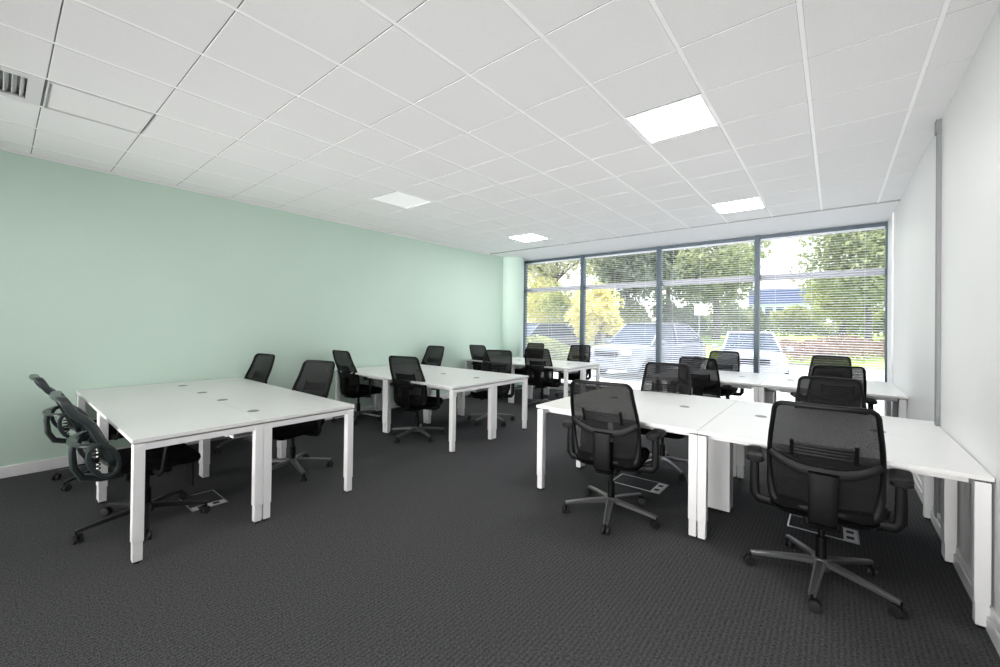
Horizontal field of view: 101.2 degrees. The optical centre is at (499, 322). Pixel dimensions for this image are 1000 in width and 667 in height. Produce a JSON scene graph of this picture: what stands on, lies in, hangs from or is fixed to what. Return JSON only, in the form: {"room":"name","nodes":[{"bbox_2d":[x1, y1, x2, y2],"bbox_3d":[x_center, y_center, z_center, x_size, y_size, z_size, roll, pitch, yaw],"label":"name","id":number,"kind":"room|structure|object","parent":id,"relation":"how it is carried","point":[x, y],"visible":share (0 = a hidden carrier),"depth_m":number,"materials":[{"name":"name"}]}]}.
{"room":"open-plan office","nodes":[
{"label":"open-plan office","id":0,"kind":"room"},
{"bbox_2d":[0,150,502,466],"bbox_3d":[-3.506,-0.216,5.059,0.150,3.285,12.910,0,0,39],"label":"wall","id":1,"kind":"structure","parent":0,"point":[107,280],"depth_m":4.76,"materials":[{"name":"green paint"}]},
{"bbox_2d":[0,391,470,478],"bbox_3d":[-3.704,1.370,4.699,0.016,0.105,11.840,0,0,39],"label":"baseboard","id":2,"kind":"structure","parent":1,"relation":"attached to","point":[59,462],"depth_m":3.92,"materials":[{"name":"white"}]},
{"bbox_2d":[0,147,489,254],"bbox_3d":[-3.816,-1.554,4.532,0.022,0.022,11.370,0,0,39],"label":"trim","id":3,"kind":"structure","parent":1,"relation":"attached to","point":[1,148],"depth_m":4.81,"materials":[{"name":"white paint"}]},
{"bbox_2d":[0,0,999,260],"bbox_3d":[-0.919,-1.639,3.005,6.640,0.201,12.860,0,0,39],"label":"ceiling","id":4,"kind":"structure","parent":0,"point":[509,117],"depth_m":2.84,"materials":[{"name":"tile"}]},
{"bbox_2d":[0,65,44,105],"bbox_3d":[-3.295,-1.597,2.596,0.518,0.060,0.535,0,0,39],"label":"ceiling vent","id":5,"kind":"object","parent":4,"relation":"in","point":[15,79],"visible":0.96,"depth_m":2.74,"materials":[{"name":"white metal"}]},
{"bbox_2d":[43,80,153,133],"bbox_3d":[-2.950,-1.567,3.020,0.518,0.023,0.531,0,0,39],"label":"access panel","id":6,"kind":"object","parent":4,"relation":"attached to","point":[60,98],"visible":0.91,"depth_m":3.00,"materials":[{"name":"white"}]},
{"bbox_2d":[372,191,431,208],"bbox_3d":[-1.223,-1.539,5.139,0.518,0.020,0.523,0,0,39],"label":"recessed light","id":7,"kind":"object","parent":4,"relation":"in","point":[397,198],"visible":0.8,"depth_m":5.13,"materials":[{"name":"white plastic"}]},
{"bbox_2d":[508,233,547,241],"bbox_3d":[0.503,-1.507,7.258,0.518,0.020,0.523,0,0,39],"label":"recessed light","id":8,"kind":"object","parent":4,"relation":"in","point":[526,237],"visible":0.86,"depth_m":7.24,"materials":[{"name":"white plastic"}]},
{"bbox_2d":[626,94,718,142],"bbox_3d":[1.298,-1.520,3.085,0.518,0.020,0.523,0,0,39],"label":"recessed light","id":9,"kind":"object","parent":4,"relation":"in","point":[691,114],"visible":0.91,"depth_m":3.06,"materials":[{"name":"white plastic"}]},
{"bbox_2d":[712,197,764,213],"bbox_3d":[3.024,-1.488,5.204,0.518,0.020,0.523,0,0,39],"label":"recessed light","id":10,"kind":"object","parent":4,"relation":"in","point":[751,203],"visible":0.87,"depth_m":5.19,"materials":[{"name":"white plastic"}]},
{"bbox_2d":[0,388,999,666],"bbox_3d":[-0.981,1.505,2.957,6.840,0.120,12.980,0,0,39],"label":"floor","id":11,"kind":"structure","parent":0,"point":[433,556],"depth_m":2.39,"materials":[{"name":"carpet"}]},
{"bbox_2d":[29,374,130,491],"bbox_3d":[-3.670,0.933,3.776,0.755,0.970,0.883,0,0,37],"label":"chair","id":12,"kind":"object","parent":11,"relation":"on","point":[48,413],"visible":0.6,"depth_m":3.51,"materials":[{"name":"grey"}]},
{"bbox_2d":[49,391,209,544],"bbox_3d":[-2.586,0.941,2.905,0.744,0.970,0.823,0,0,39],"label":"chair","id":13,"kind":"object","parent":11,"relation":"on","point":[160,460],"visible":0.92,"depth_m":2.79,"materials":[{"name":"black plastic"}]},
{"bbox_2d":[179,490,227,511],"bbox_3d":[-2.388,1.428,3.304,0.360,0.005,0.240,0,0,39],"label":"box","id":14,"kind":"object","parent":11,"relation":"on","point":[213,498],"visible":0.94,"depth_m":3.32,"materials":[{"name":"silver metal"}]},
{"bbox_2d":[191,499,225,510],"bbox_3d":[-2.284,1.429,3.220,0.073,0.004,0.220,0,0,39],"label":"outlet plate","id":15,"kind":"object","parent":14,"relation":"attached to","point":[219,501],"depth_m":3.24,"materials":[{"name":"grey plastic"}]},
{"bbox_2d":[76,377,354,563],"bbox_3d":[-2.730,1.057,3.795,2.655,0.745,1.440,0,0,39],"label":"desk","id":16,"kind":"object","parent":11,"relation":"on","point":[150,416],"visible":0.91,"depth_m":3.22,"materials":[{"name":"white laminate"}]},
{"bbox_2d":[224,431,252,438],"bbox_3d":[-2.228,0.782,3.390,0.968,0.115,0.310,0,0,39],"label":"cable tray","id":17,"kind":"object","parent":16,"relation":"on","point":[233,436],"depth_m":3.05,"materials":[{"name":"silver metal"}]},
{"bbox_2d":[210,353,274,453],"bbox_3d":[-3.040,0.906,4.826,0.769,1.051,0.702,0,0,33],"label":"office chair","id":18,"kind":"object","parent":11,"relation":"on","point":[261,366],"visible":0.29,"depth_m":5.00,"materials":[{"name":"black fabric"}]},
{"bbox_2d":[272,360,334,481],"bbox_3d":[-2.010,0.913,3.957,0.769,1.051,0.708,1,0,25],"label":"office chair","id":19,"kind":"object","parent":11,"relation":"on","point":[315,377],"visible":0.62,"depth_m":4.06,"materials":[{"name":"black metal"}]},
{"bbox_2d":[331,350,381,424],"bbox_3d":[-2.104,0.924,6.102,0.730,1.051,0.710,1,0,-2],"label":"office chair","id":20,"kind":"object","parent":11,"relation":"on","point":[350,386],"visible":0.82,"depth_m":5.92,"materials":[{"name":"black metal"}]},
{"bbox_2d":[389,355,445,443],"bbox_3d":[-1.061,0.931,5.244,0.770,1.051,0.720,1,0,25],"label":"office chair","id":21,"kind":"object","parent":11,"relation":"on","point":[412,397],"visible":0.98,"depth_m":5.04,"materials":[{"name":"black fabric"}]},
{"bbox_2d":[335,364,528,452],"bbox_3d":[-1.049,1.088,5.933,2.530,0.745,1.460,0,0,39],"label":"desk","id":22,"kind":"object","parent":11,"relation":"on","point":[453,380],"visible":0.77,"depth_m":5.39,"materials":[{"name":"white laminate"}]},
{"bbox_2d":[469,388,487,391],"bbox_3d":[-0.571,0.814,5.548,0.905,0.115,0.310,0,0,39],"label":"cable tray","id":23,"kind":"object","parent":22,"relation":"on","point":[478,390],"depth_m":5.28,"materials":[{"name":"silver metal"}]},
{"bbox_2d":[421,345,443,408],"bbox_3d":[-1.329,0.939,7.211,0.769,1.051,0.700,0,0,39],"label":"office chair","id":24,"kind":"object","parent":11,"relation":"on","point":[433,355],"visible":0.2,"depth_m":7.41,"materials":[{"name":"black fabric"}]},
{"bbox_2d":[469,345,502,399],"bbox_3d":[-0.231,0.958,8.204,0.769,1.051,0.719,0,0,43],"label":"office chair","id":25,"kind":"object","parent":11,"relation":"on","point":[477,352],"visible":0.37,"depth_m":8.01,"materials":[{"name":"black metal"}]},
{"bbox_2d":[467,350,514,425],"bbox_3d":[-0.117,0.947,6.130,0.712,1.051,0.729,1,0,-27],"label":"office chair","id":26,"kind":"object","parent":11,"relation":"on","point":[500,361],"visible":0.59,"depth_m":6.28,"materials":[{"name":"black fabric"}]},
{"bbox_2d":[514,343,543,391],"bbox_3d":[0.631,0.972,9.015,0.769,1.051,0.728,0,0,39],"label":"office chair","id":27,"kind":"object","parent":11,"relation":"on","point":[529,345],"visible":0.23,"depth_m":9.15,"materials":[{"name":"black fabric"}]},
{"bbox_2d":[464,357,600,403],"bbox_3d":[0.583,1.119,8.008,2.360,0.745,1.260,0,0,39],"label":"desk","id":28,"kind":"object","parent":11,"relation":"on","point":[570,367],"visible":0.42,"depth_m":7.52,"materials":[{"name":"white laminate"}]},
{"bbox_2d":[521,348,563,408],"bbox_3d":[0.736,0.964,7.277,0.710,1.051,0.720,1,0,-24],"label":"office chair","id":29,"kind":"object","parent":11,"relation":"on","point":[536,359],"visible":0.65,"depth_m":7.08,"materials":[{"name":"black fabric"}]},
{"bbox_2d":[555,344,590,395],"bbox_3d":[1.493,0.978,8.288,0.769,1.051,0.710,0,0,35],"label":"office chair","id":30,"kind":"object","parent":11,"relation":"on","point":[579,353],"visible":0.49,"depth_m":8.45,"materials":[{"name":"black metal"}]},
{"bbox_2d":[562,379,666,534],"bbox_3d":[0.854,0.942,3.152,0.769,1.051,0.698,0,0,31],"label":"office chair","id":31,"kind":"object","parent":11,"relation":"on","point":[604,431],"visible":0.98,"depth_m":2.96,"materials":[{"name":"black metal"}]},
{"bbox_2d":[613,474,668,493],"bbox_3d":[1.282,1.474,3.771,0.440,0.005,0.260,0,0,39],"label":"box","id":32,"kind":"object","parent":11,"relation":"on","point":[632,481],"visible":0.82,"depth_m":3.76,"materials":[{"name":"silver metal"}]},
{"bbox_2d":[651,483,666,492],"bbox_3d":[1.416,1.475,3.661,0.073,0.004,0.240,0,0,39],"label":"outlet plate","id":33,"kind":"object","parent":32,"relation":"attached to","point":[657,487],"depth_m":3.67,"materials":[{"name":"grey plastic"}]},
{"bbox_2d":[635,362,691,480],"bbox_3d":[1.672,0.958,4.209,0.769,1.051,0.715,0,0,29],"label":"office chair","id":34,"kind":"object","parent":11,"relation":"on","point":[657,376],"visible":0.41,"depth_m":4.37,"materials":[{"name":"black fabric"}]},
{"bbox_2d":[679,357,732,398],"bbox_3d":[2.704,0.978,5.581,0.684,1.051,0.773,1,0,-44],"label":"office chair","id":35,"kind":"object","parent":11,"relation":"on","point":[704,372],"visible":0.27,"depth_m":5.35,"materials":[{"name":"black fabric"}]},
{"bbox_2d":[709,350,743,395],"bbox_3d":[3.554,0.994,6.651,0.769,1.051,0.712,0,0,43],"label":"office chair","id":36,"kind":"object","parent":11,"relation":"on","point":[726,360],"visible":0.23,"depth_m":6.77,"materials":[{"name":"black fabric"}]},
{"bbox_2d":[536,389,994,628],"bbox_3d":[1.816,1.108,3.373,2.626,0.745,1.530,0,0,39],"label":"desk","id":37,"kind":"object","parent":11,"relation":"on","point":[718,430],"visible":0.8,"depth_m":2.79,"materials":[{"name":"white laminate"}]},
{"bbox_2d":[719,370,907,417],"bbox_3d":[3.681,1.143,5.678,2.646,0.745,1.480,0,0,39],"label":"desk","id":38,"kind":"object","parent":11,"relation":"on","point":[765,387],"visible":0.25,"depth_m":5.18,"materials":[{"name":"white laminate"}]},
{"bbox_2d":[787,514,859,544],"bbox_3d":[2.324,1.481,2.960,0.400,0.005,0.240,0,0,39],"label":"box","id":39,"kind":"object","parent":11,"relation":"on","point":[850,535],"visible":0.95,"depth_m":2.91,"materials":[{"name":"silver metal"}]},
{"bbox_2d":[843,528,857,542],"bbox_3d":[2.443,1.483,2.863,0.073,0.004,0.220,0,0,39],"label":"outlet plate","id":40,"kind":"object","parent":39,"relation":"attached to","point":[850,535],"depth_m":2.86,"materials":[{"name":"grey plastic"}]},
{"bbox_2d":[742,400,914,617],"bbox_3d":[1.840,0.949,2.348,0.769,1.051,0.717,0,0,37],"label":"office chair","id":41,"kind":"object","parent":11,"relation":"on","point":[827,464],"visible":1,"depth_m":2.16,"materials":[{"name":"black fabric"}]},
{"bbox_2d":[808,355,851,375],"bbox_3d":[4.580,1.001,5.755,0.714,1.051,0.769,1,0,-43],"label":"office chair","id":42,"kind":"object","parent":11,"relation":"on","point":[816,359],"visible":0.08,"depth_m":5.99,"materials":[{"name":"black fabric"}]},
{"bbox_2d":[790,365,876,409],"bbox_3d":[3.779,0.985,4.674,0.769,1.051,0.720,0,0,29],"label":"office chair","id":43,"kind":"object","parent":11,"relation":"on","point":[852,372],"visible":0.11,"depth_m":4.39,"materials":[{"name":"black metal"}]},
{"bbox_2d":[795,376,890,517],"bbox_3d":[2.696,0.981,3.342,0.746,1.020,0.690,0,0,35],"label":"office chair","id":44,"kind":"object","parent":11,"relation":"on","point":[845,392],"visible":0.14,"depth_m":3.54,"materials":[{"name":"black metal"}]},
{"bbox_2d":[502,257,523,388],"bbox_3d":[0.269,0.005,9.481,0.539,2.983,0.539,0,0,39],"label":"wall column","id":45,"kind":"structure","parent":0,"point":[513,267],"depth_m":9.24,"materials":[{"name":"green paint"}]},
{"bbox_2d":[549,386,569,390],"bbox_3d":[3.090,-0.122,7.939,6.440,3.285,0.110,0,0,39],"label":"wall","id":46,"kind":"structure","parent":0,"point":[559,387],"depth_m":9.25,"materials":[{"name":"white paint"}]},
{"bbox_2d":[523,255,581,386],"bbox_3d":[1.195,-0.031,9.411,1.564,2.875,0.160,0,0,39],"label":"window","id":47,"kind":"structure","parent":46,"relation":"in","point":[529,290],"depth_m":9.61,"materials":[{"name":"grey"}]},
{"bbox_2d":[525,258,579,383],"bbox_3d":[1.186,-0.038,9.399,1.481,2.757,0.041,0,0,39],"label":"blind","id":48,"kind":"object","parent":47,"relation":"attached to","point":[572,280],"visible":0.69,"depth_m":9.35,"materials":[{"name":"white plastic"}]},
{"bbox_2d":[581,247,658,361],"bbox_3d":[2.432,-0.022,8.403,1.624,2.875,0.160,0,0,39],"label":"window","id":49,"kind":"structure","parent":46,"relation":"in","point":[652,283],"depth_m":8.52,"materials":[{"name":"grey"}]},
{"bbox_2d":[584,250,656,388],"bbox_3d":[2.423,-0.029,8.392,1.541,2.757,0.041,0,0,39],"label":"blind","id":50,"kind":"object","parent":49,"relation":"attached to","point":[593,291],"visible":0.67,"depth_m":8.34,"materials":[{"name":"white plastic"}]},
{"bbox_2d":[658,236,756,372],"bbox_3d":[3.684,-0.013,7.383,1.604,2.875,0.160,0,0,39],"label":"window","id":51,"kind":"structure","parent":46,"relation":"in","point":[741,278],"depth_m":7.43,"materials":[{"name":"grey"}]},
{"bbox_2d":[661,240,754,401],"bbox_3d":[3.675,-0.020,7.372,1.521,2.757,0.041,0,0,39],"label":"blind","id":52,"kind":"object","parent":51,"relation":"attached to","point":[747,241],"visible":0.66,"depth_m":7.28,"materials":[{"name":"white plastic"}]},
{"bbox_2d":[756,222,887,415],"bbox_3d":[4.927,-0.004,6.370,1.602,2.875,0.160,0,0,39],"label":"window","id":53,"kind":"structure","parent":46,"relation":"in","point":[884,271],"depth_m":6.35,"materials":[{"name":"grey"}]},
{"bbox_2d":[760,226,884,415],"bbox_3d":[4.918,-0.011,6.358,1.519,2.757,0.041,0,0,39],"label":"blind","id":54,"kind":"object","parent":53,"relation":"attached to","point":[880,227],"visible":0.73,"depth_m":6.33,"materials":[{"name":"white plastic"}]},
{"bbox_2d":[492,199,899,253],"bbox_3d":[2.271,-1.502,6.922,6.440,0.056,0.025,0,0,39],"label":"trim","id":55,"kind":"structure","parent":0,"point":[899,199],"depth_m":6.06,"materials":[{"name":"grey paint"}]},
{"bbox_2d":[893,6,999,617],"bbox_3d":[1.603,-0.179,0.896,0.150,3.285,12.910,0,0,39],"label":"wall","id":56,"kind":"structure","parent":0,"point":[970,244],"depth_m":2.47,"materials":[{"name":"white paint"}]},
{"bbox_2d":[887,212,893,382],"bbox_3d":[5.341,-0.017,5.620,0.020,2.863,0.620,0,0,39],"label":"trim","id":57,"kind":"structure","parent":56,"relation":"attached to","point":[890,286],"depth_m":5.48,"materials":[{"name":"white paint"}]},
{"bbox_2d":[934,118,941,517],"bbox_3d":[3.211,0.003,3.015,0.030,2.983,0.070,0,0,39],"label":"trim","id":58,"kind":"structure","parent":56,"relation":"attached to","point":[938,123],"depth_m":2.99,"materials":[{"name":"grey"}]},
{"bbox_2d":[912,473,999,655],"bbox_3d":[1.525,1.406,0.955,0.026,0.115,12.640,0,0,39],"label":"baseboard","id":59,"kind":"structure","parent":56,"relation":"attached to","point":[961,565],"depth_m":2.32,"materials":[{"name":"white"}]},
{"label":"outside","id":60,"kind":"structure","parent":0,"visible":0},
{"bbox_2d":[551,355,883,415],"bbox_3d":[2.447,1.795,18.851,120.000,0.200,15.640,0,0,39],"label":"ground","id":61,"kind":"structure","parent":60,"point":[800,365],"depth_m":12.58,"materials":[{"name":"grey asphalt"}]},
{"bbox_2d":[527,323,579,347],"bbox_3d":[1.853,0.848,20.978,4.570,1.697,2.280,1,0,-31],"label":"car","id":62,"kind":"object","parent":61,"relation":"on","point":[533,324],"visible":0.16,"depth_m":20.67,"materials":[{"name":"grey metal"}]},
{"bbox_2d":[537,281,577,322],"bbox_3d":[4.677,-0.484,26.990,4.196,4.461,4.664,0,0,39],"label":"tree","id":63,"kind":"object","parent":61,"relation":"on","point":[570,295],"visible":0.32,"depth_m":26.01,"materials":[{"name":"green plant"}]},
{"bbox_2d":[527,335,594,369],"bbox_3d":[2.302,1.112,15.247,3.139,1.324,1.335,1,0,9],"label":"hedge","id":64,"kind":"object","parent":61,"relation":"on","point":[540,337],"visible":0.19,"depth_m":15.04,"materials":[{"name":"green plant"}]},
{"bbox_2d":[566,324,605,345],"bbox_3d":[4.410,0.900,24.973,4.570,1.697,2.280,1,0,-41],"label":"car","id":65,"kind":"object","parent":61,"relation":"on","point":[570,326],"visible":0.02,"depth_m":24.75,"materials":[{"name":"grey metal"}]},
{"bbox_2d":[564,282,624,344],"bbox_3d":[4.579,-0.111,20.073,2.906,3.847,3.238,1,0,13],"label":"tree","id":66,"kind":"object","parent":61,"relation":"on","point":[618,320],"visible":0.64,"depth_m":19.56,"materials":[{"name":"yellow plant"}]},
{"bbox_2d":[590,323,705,377],"bbox_3d":[4.960,0.844,13.730,4.570,1.697,2.280,1,0,-37],"label":"car","id":67,"kind":"object","parent":61,"relation":"on","point":[651,327],"visible":0.49,"depth_m":12.98,"materials":[{"name":"silver metal"}]},
{"bbox_2d":[595,351,616,357],"bbox_3d":[3.198,0.947,12.411,0.080,0.160,0.800,1,0,-37],"label":"grille","id":68,"kind":"object","parent":67,"relation":"attached to","point":[607,352],"depth_m":12.37,"materials":[{"name":"black"}]},
{"bbox_2d":[694,304,704,336],"bbox_3d":[9.207,0.450,18.989,0.440,2.650,0.071,1,0,9],"label":"road sign","id":69,"kind":"object","parent":61,"relation":"on","point":[696,312],"visible":0.73,"depth_m":18.97,"materials":[{"name":"grey metal"}]},
{"bbox_2d":[712,331,793,373],"bbox_3d":[8.201,1.001,13.475,2.180,1.457,4.570,0,0,29],"label":"car","id":70,"kind":"object","parent":61,"relation":"on","point":[728,340],"visible":0.38,"depth_m":12.37,"materials":[{"name":"painted metal"},{"name":"glass"},{"name":"rubber"}]},
{"bbox_2d":[740,358,769,364],"bbox_3d":[7.128,1.089,11.553,0.800,0.160,0.080,0,0,29],"label":"grille","id":71,"kind":"object","parent":70,"relation":"attached to","point":[748,362],"depth_m":11.53,"materials":[{"name":"black"}]},
{"bbox_2d":[700,332,884,368],"bbox_3d":[26.884,1.725,56.758,150.000,0.900,78.000,0,0,39],"label":"lawn","id":72,"kind":"structure","parent":61,"relation":"on","point":[702,337],"depth_m":23.95,"materials":[{"name":"green plant"}]},
{"bbox_2d":[527,273,570,322],"bbox_3d":[3.803,-0.684,31.013,5.925,6.076,6.544,0,0,39],"label":"tree","id":73,"kind":"object","parent":72,"relation":"on","point":[531,275],"visible":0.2,"depth_m":30.00,"materials":[{"name":"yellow plant"}]},
{"bbox_2d":[527,258,602,296],"bbox_3d":[4.168,-5.056,34.492,8.458,13.001,11.065,0,0,39],"label":"tree","id":74,"kind":"object","parent":72,"relation":"on","point":[564,264],"visible":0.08,"depth_m":32.57,"materials":[{"name":"green plant"}]},
{"bbox_2d":[574,257,622,304],"bbox_3d":[10.280,-5.532,38.079,7.788,13.323,9.851,0,0,37],"label":"tree","id":75,"kind":"object","parent":72,"relation":"on","point":[590,266],"visible":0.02,"depth_m":39.30,"materials":[{"name":"green plant"}]},
{"bbox_2d":[603,298,653,342],"bbox_3d":[9.152,-0.088,28.511,6.276,3.435,2.508,1,0,-31],"label":"hedge","id":76,"kind":"object","parent":72,"relation":"on","point":[639,318],"visible":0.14,"depth_m":27.75,"materials":[{"name":"green plant"}]},
{"bbox_2d":[587,251,683,311],"bbox_3d":[8.767,-2.902,28.332,6.320,8.982,5.838,1,0,-18],"label":"tree","id":77,"kind":"object","parent":72,"relation":"on","point":[643,266],"visible":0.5,"depth_m":27.30,"materials":[{"name":"green plant"}]},
{"bbox_2d":[654,248,714,322],"bbox_3d":[13.851,-3.933,34.263,8.415,10.271,8.744,1,0,15],"label":"tree","id":78,"kind":"object","parent":72,"relation":"on","point":[667,252],"visible":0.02,"depth_m":33.23,"materials":[{"name":"green plant"}]},
{"bbox_2d":[650,295,774,335],"bbox_3d":[19.414,-0.680,37.023,14.022,4.035,2.875,1,0,-26],"label":"hedge","id":79,"kind":"object","parent":72,"relation":"on","point":[682,315],"visible":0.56,"depth_m":35.96,"materials":[{"name":"green plant"}]},
{"bbox_2d":[666,240,772,338],"bbox_3d":[15.800,-3.877,30.297,7.061,10.395,8.779,0,0,39],"label":"tree","id":80,"kind":"object","parent":72,"relation":"on","point":[693,290],"visible":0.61,"depth_m":28.90,"materials":[{"name":"green plant"}]},
{"bbox_2d":[769,303,884,336],"bbox_3d":[30.710,-0.232,37.998,9.987,3.441,2.464,1,0,24],"label":"hedge","id":81,"kind":"object","parent":72,"relation":"on","point":[789,311],"visible":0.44,"depth_m":38.36,"materials":[{"name":"green plant"}]},
{"bbox_2d":[779,333,883,360],"bbox_3d":[17.238,1.117,19.742,12.645,1.236,2.800,1,0,-21],"label":"hedge","id":82,"kind":"object","parent":72,"relation":"on","point":[840,337],"visible":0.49,"depth_m":18.00,"materials":[{"name":"brown plant"}]},
{"bbox_2d":[789,229,884,339],"bbox_3d":[24.486,-3.096,27.056,7.640,8.664,7.008,1,0,-5],"label":"tree","id":83,"kind":"object","parent":72,"relation":"on","point":[882,235],"visible":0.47,"depth_m":26.82,"materials":[{"name":"green plant"}]},
{"bbox_2d":[798,267,884,336],"bbox_3d":[26.636,-1.813,32.054,4.767,6.212,5.440,1,0,20],"label":"bush","id":84,"kind":"object","parent":72,"relation":"on","point":[813,291],"visible":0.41,"depth_m":31.38,"materials":[{"name":"green plant"}]},
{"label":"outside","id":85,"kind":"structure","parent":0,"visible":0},
{"bbox_2d":[749,288,831,330],"bbox_3d":[67.980,-2.539,92.715,20.200,9.800,15.600,0,0,31],"label":"building","id":86,"kind":"structure","parent":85,"point":[781,291],"depth_m":89.37,"materials":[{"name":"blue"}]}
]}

